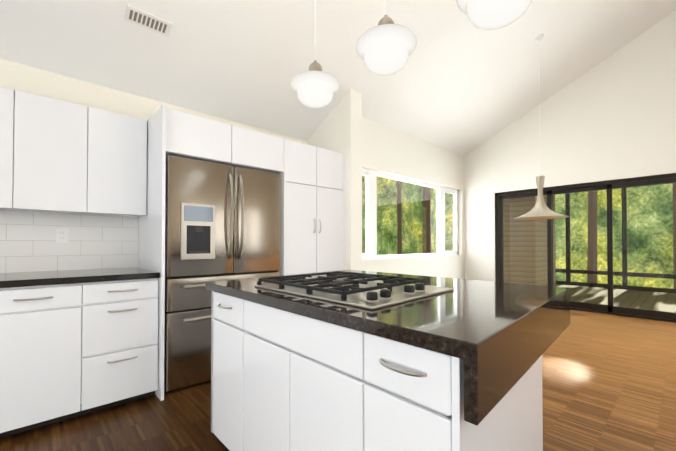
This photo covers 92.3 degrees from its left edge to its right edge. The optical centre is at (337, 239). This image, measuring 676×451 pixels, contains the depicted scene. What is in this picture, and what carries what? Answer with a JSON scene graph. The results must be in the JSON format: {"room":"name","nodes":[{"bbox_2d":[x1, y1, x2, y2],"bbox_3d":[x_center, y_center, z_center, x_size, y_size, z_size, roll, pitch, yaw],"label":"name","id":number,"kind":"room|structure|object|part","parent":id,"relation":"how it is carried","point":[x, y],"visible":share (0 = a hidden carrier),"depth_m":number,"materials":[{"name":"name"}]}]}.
{"room":"kitchen","nodes":[
{"label":"kitchen","id":0,"kind":"room"},
{"bbox_2d":[0,310,675,450],"bbox_3d":[1.180,1.194,1.653,9.650,0.100,6.400,1,-1,-43],"label":"floor","id":1,"kind":"structure","parent":0,"point":[608,382],"depth_m":2.21,"materials":[{"name":"brown wood"}]},
{"bbox_2d":[0,283,83,437],"bbox_3d":[-2.026,0.712,2.161,0.450,0.875,0.688,1,-1,-43],"label":"base cabinet","id":2,"kind":"object","parent":1,"relation":"on","point":[74,343],"depth_m":1.93,"materials":[{"name":"white wood"}]},
{"bbox_2d":[0,267,159,286],"bbox_3d":[-2.473,0.248,1.734,2.576,0.040,0.716,1,-1,-43],"label":"countertop","id":3,"kind":"structure","parent":2,"relation":"on","point":[108,275],"depth_m":2.12,"materials":[{"name":"black stone"}]},
{"bbox_2d":[84,279,157,413],"bbox_3d":[-1.699,0.716,2.463,0.441,0.875,0.688,1,-1,-43],"label":"base cabinet","id":4,"kind":"object","parent":1,"relation":"on","point":[121,319],"depth_m":2.20,"materials":[{"name":"white wood"}]},
{"bbox_2d":[164,155,281,391],"bbox_3d":[-1.094,0.266,2.962,1.000,1.787,0.726,1,-1,-43],"label":"fridge","id":5,"kind":"object","parent":1,"relation":"on","point":[223,222],"visible":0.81,"depth_m":2.59,"materials":[{"name":"grey metal"}]},
{"bbox_2d":[278,138,344,274],"bbox_3d":[-0.454,0.101,3.613,0.801,2.132,0.698,1,-1,-43],"label":"tall cabinet","id":6,"kind":"object","parent":1,"relation":"on","point":[313,209],"depth_m":3.32,"materials":[{"name":"white wood"}]},
{"bbox_2d":[205,270,569,450],"bbox_3d":[0.193,0.695,1.755,1.270,0.900,1.682,1,-1,-43],"label":"kitchen island","id":7,"kind":"object","parent":1,"relation":"on","point":[348,360],"visible":1,"depth_m":1.03,"materials":[{"name":"painted wood"},{"name":"black granite"},{"name":"brushed nickel"}]},
{"bbox_2d":[254,271,453,309],"bbox_3d":[0.061,0.220,1.616,0.640,0.046,0.854,1,-1,-43],"label":"cooktop","id":8,"kind":"object","parent":7,"relation":"in","point":[348,289],"depth_m":1.43,"materials":[{"name":"silver metal"}]},
{"bbox_2d":[0,11,675,281],"bbox_3d":[1.214,-1.957,1.654,9.650,6.200,6.300,1,-1,-43],"label":"wall","id":9,"kind":"structure","parent":0,"point":[612,116],"depth_m":5.13,"materials":[{"name":"white paint"}]},
{"bbox_2d":[0,87,15,210],"bbox_3d":[-2.370,-0.597,2.110,0.384,0.774,0.318,1,-1,-43],"label":"upper cabinet","id":10,"kind":"object","parent":9,"relation":"attached to","point":[7,96],"depth_m":2.11,"materials":[{"name":"white wood"}]},
{"bbox_2d":[16,90,91,214],"bbox_3d":[-2.088,-0.593,2.370,0.384,0.774,0.318,1,-1,-43],"label":"upper cabinet","id":11,"kind":"object","parent":9,"relation":"attached to","point":[60,156],"depth_m":2.25,"materials":[{"name":"white wood"}]},
{"bbox_2d":[0,211,137,272],"bbox_3d":[-2.721,0.010,2.006,2.579,0.445,0.008,1,-1,-43],"label":"tile backsplash","id":12,"kind":"structure","parent":9,"relation":"attached to","point":[28,243],"depth_m":2.55,"materials":[{"name":"white tile"}]},
{"bbox_2d":[56,228,67,242],"bbox_3d":[-2.145,-0.034,2.527,0.072,0.116,0.006,1,-1,-43],"label":"electrical outlet plate","id":13,"kind":"object","parent":12,"relation":"attached to","point":[61,235],"visible":1,"depth_m":2.52,"materials":[{"name":"white plastic"}]},
{"bbox_2d":[88,108,146,216],"bbox_3d":[-1.805,-0.590,2.632,0.388,0.774,0.318,1,-1,-43],"label":"upper cabinet","id":14,"kind":"object","parent":9,"relation":"attached to","point":[118,187],"depth_m":2.52,"materials":[{"name":"white wood"}]},
{"bbox_2d":[147,104,233,171],"bbox_3d":[-1.324,-0.811,2.823,0.522,0.328,0.693,1,-1,-43],"label":"upper cabinet","id":15,"kind":"object","parent":9,"relation":"attached to","point":[172,132],"depth_m":2.53,"materials":[{"name":"white wood"}]},
{"bbox_2d":[230,125,281,173],"bbox_3d":[-0.941,-0.806,3.177,0.521,0.328,0.693,1,-1,-43],"label":"upper cabinet","id":16,"kind":"object","parent":9,"relation":"attached to","point":[256,150],"depth_m":2.91,"materials":[{"name":"white wood"}]},
{"bbox_2d":[362,168,462,260],"bbox_3d":[1.300,-0.368,5.676,3.420,1.380,0.150,1,-1,-43],"label":"window","id":17,"kind":"structure","parent":9,"relation":"in","point":[371,212],"depth_m":5.60,"materials":[{"name":"white"}]},
{"bbox_2d":[495,173,675,322],"bbox_3d":[4.348,0.122,5.192,0.110,2.130,3.500,1,-1,-43],"label":"sliding glass door","id":18,"kind":"structure","parent":9,"relation":"attached to","point":[609,308],"depth_m":5.32,"materials":[{"name":"clear glass"}]},
{"bbox_2d":[0,0,675,155],"bbox_3d":[1.214,-2.957,1.667,9.650,3.513,6.300,1,-1,-43],"label":"ceiling","id":19,"kind":"structure","parent":0,"point":[460,83],"depth_m":3.21,"materials":[{"name":"white paint"}]},
{"bbox_2d":[125,4,171,36],"bbox_3d":[-1.384,-1.600,2.381,0.285,0.060,0.100,1,-1,-43],"label":"ceiling vent","id":20,"kind":"object","parent":19,"relation":"in","point":[144,19],"visible":1,"depth_m":2.37,"materials":[{"name":"white metal"}]},
{"bbox_2d":[291,0,339,107],"bbox_3d":[-0.141,-1.507,2.017,0.300,1.352,0.300,1,-1,-43],"label":"pendant light","id":21,"kind":"object","parent":19,"relation":"hanging from","point":[314,86],"visible":1,"depth_m":1.93,"materials":[{"name":"white glass"}]},
{"bbox_3d":[-0.141,-1.589,2.018,0.130,1.187,0.130,1,-1,-43],"label":"stem","id":22,"kind":"part","parent":21,"relation":"part of","materials":[{"name":"silver metal"}]},
{"bbox_3d":[-0.141,-0.916,2.010,0.300,0.169,0.300,1,-1,-43],"label":"globe","id":23,"kind":"part","parent":21,"relation":"part of"},
{"bbox_2d":[356,0,416,75],"bbox_3d":[0.241,-1.649,1.636,0.300,1.605,0.300,1,-1,-43],"label":"pendant light","id":24,"kind":"object","parent":19,"relation":"hanging from","point":[386,46],"visible":1,"depth_m":1.55,"materials":[{"name":"white glass"}]},
{"bbox_3d":[0.241,-1.731,1.637,0.130,1.440,0.130,1,-1,-43],"label":"stem","id":25,"kind":"part","parent":24,"relation":"part of","materials":[{"name":"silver metal"}]},
{"bbox_3d":[0.241,-0.930,1.627,0.300,0.169,0.300,1,-1,-43],"label":"globe","id":26,"kind":"part","parent":24,"relation":"part of"},
{"bbox_2d":[456,0,531,29],"bbox_3d":[0.599,-1.770,1.220,0.300,1.909,0.300,1,-1,-43],"label":"pendant light","id":27,"kind":"object","parent":19,"relation":"hanging from","point":[490,14],"visible":1,"depth_m":1.19,"materials":[{"name":"white glass"}]},
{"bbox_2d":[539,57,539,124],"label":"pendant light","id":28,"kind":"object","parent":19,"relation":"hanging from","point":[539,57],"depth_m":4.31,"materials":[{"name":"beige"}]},
{"bbox_3d":[2.675,-1.773,4.309,0.110,1.878,0.110,1,-1,-43],"label":"cord","id":29,"kind":"part","parent":28,"relation":"part of","materials":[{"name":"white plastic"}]},
{"bbox_2d":[514,176,568,219],"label":"pendant light","id":30,"kind":"object","parent":19,"relation":"hanging from","point":[540,210],"depth_m":4.26,"materials":[{"name":"beige"}]},
{"bbox_3d":[2.675,-0.563,4.294,0.616,0.553,0.616,1,-1,-43],"label":"lamp shade","id":31,"kind":"part","parent":30,"relation":"part of","materials":[{"name":"beige"}]},
{"label":"outside","id":32,"kind":"structure","parent":0,"visible":0},
{"bbox_2d":[362,176,675,288],"bbox_3d":[4.806,-3.224,4.376,25.000,15.200,24.000,1,-1,-43],"label":"trees","id":33,"kind":"object","parent":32,"point":[638,241],"depth_m":13.43,"materials":[{"name":"green plant"}]},
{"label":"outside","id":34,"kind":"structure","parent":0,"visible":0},
{"bbox_2d":[503,183,675,312],"bbox_3d":[6.774,-0.982,6.167,4.644,4.640,7.000,1,-1,-43],"label":"porch","id":35,"kind":"object","parent":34,"point":[519,250],"depth_m":8.31,"materials":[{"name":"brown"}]}
]}

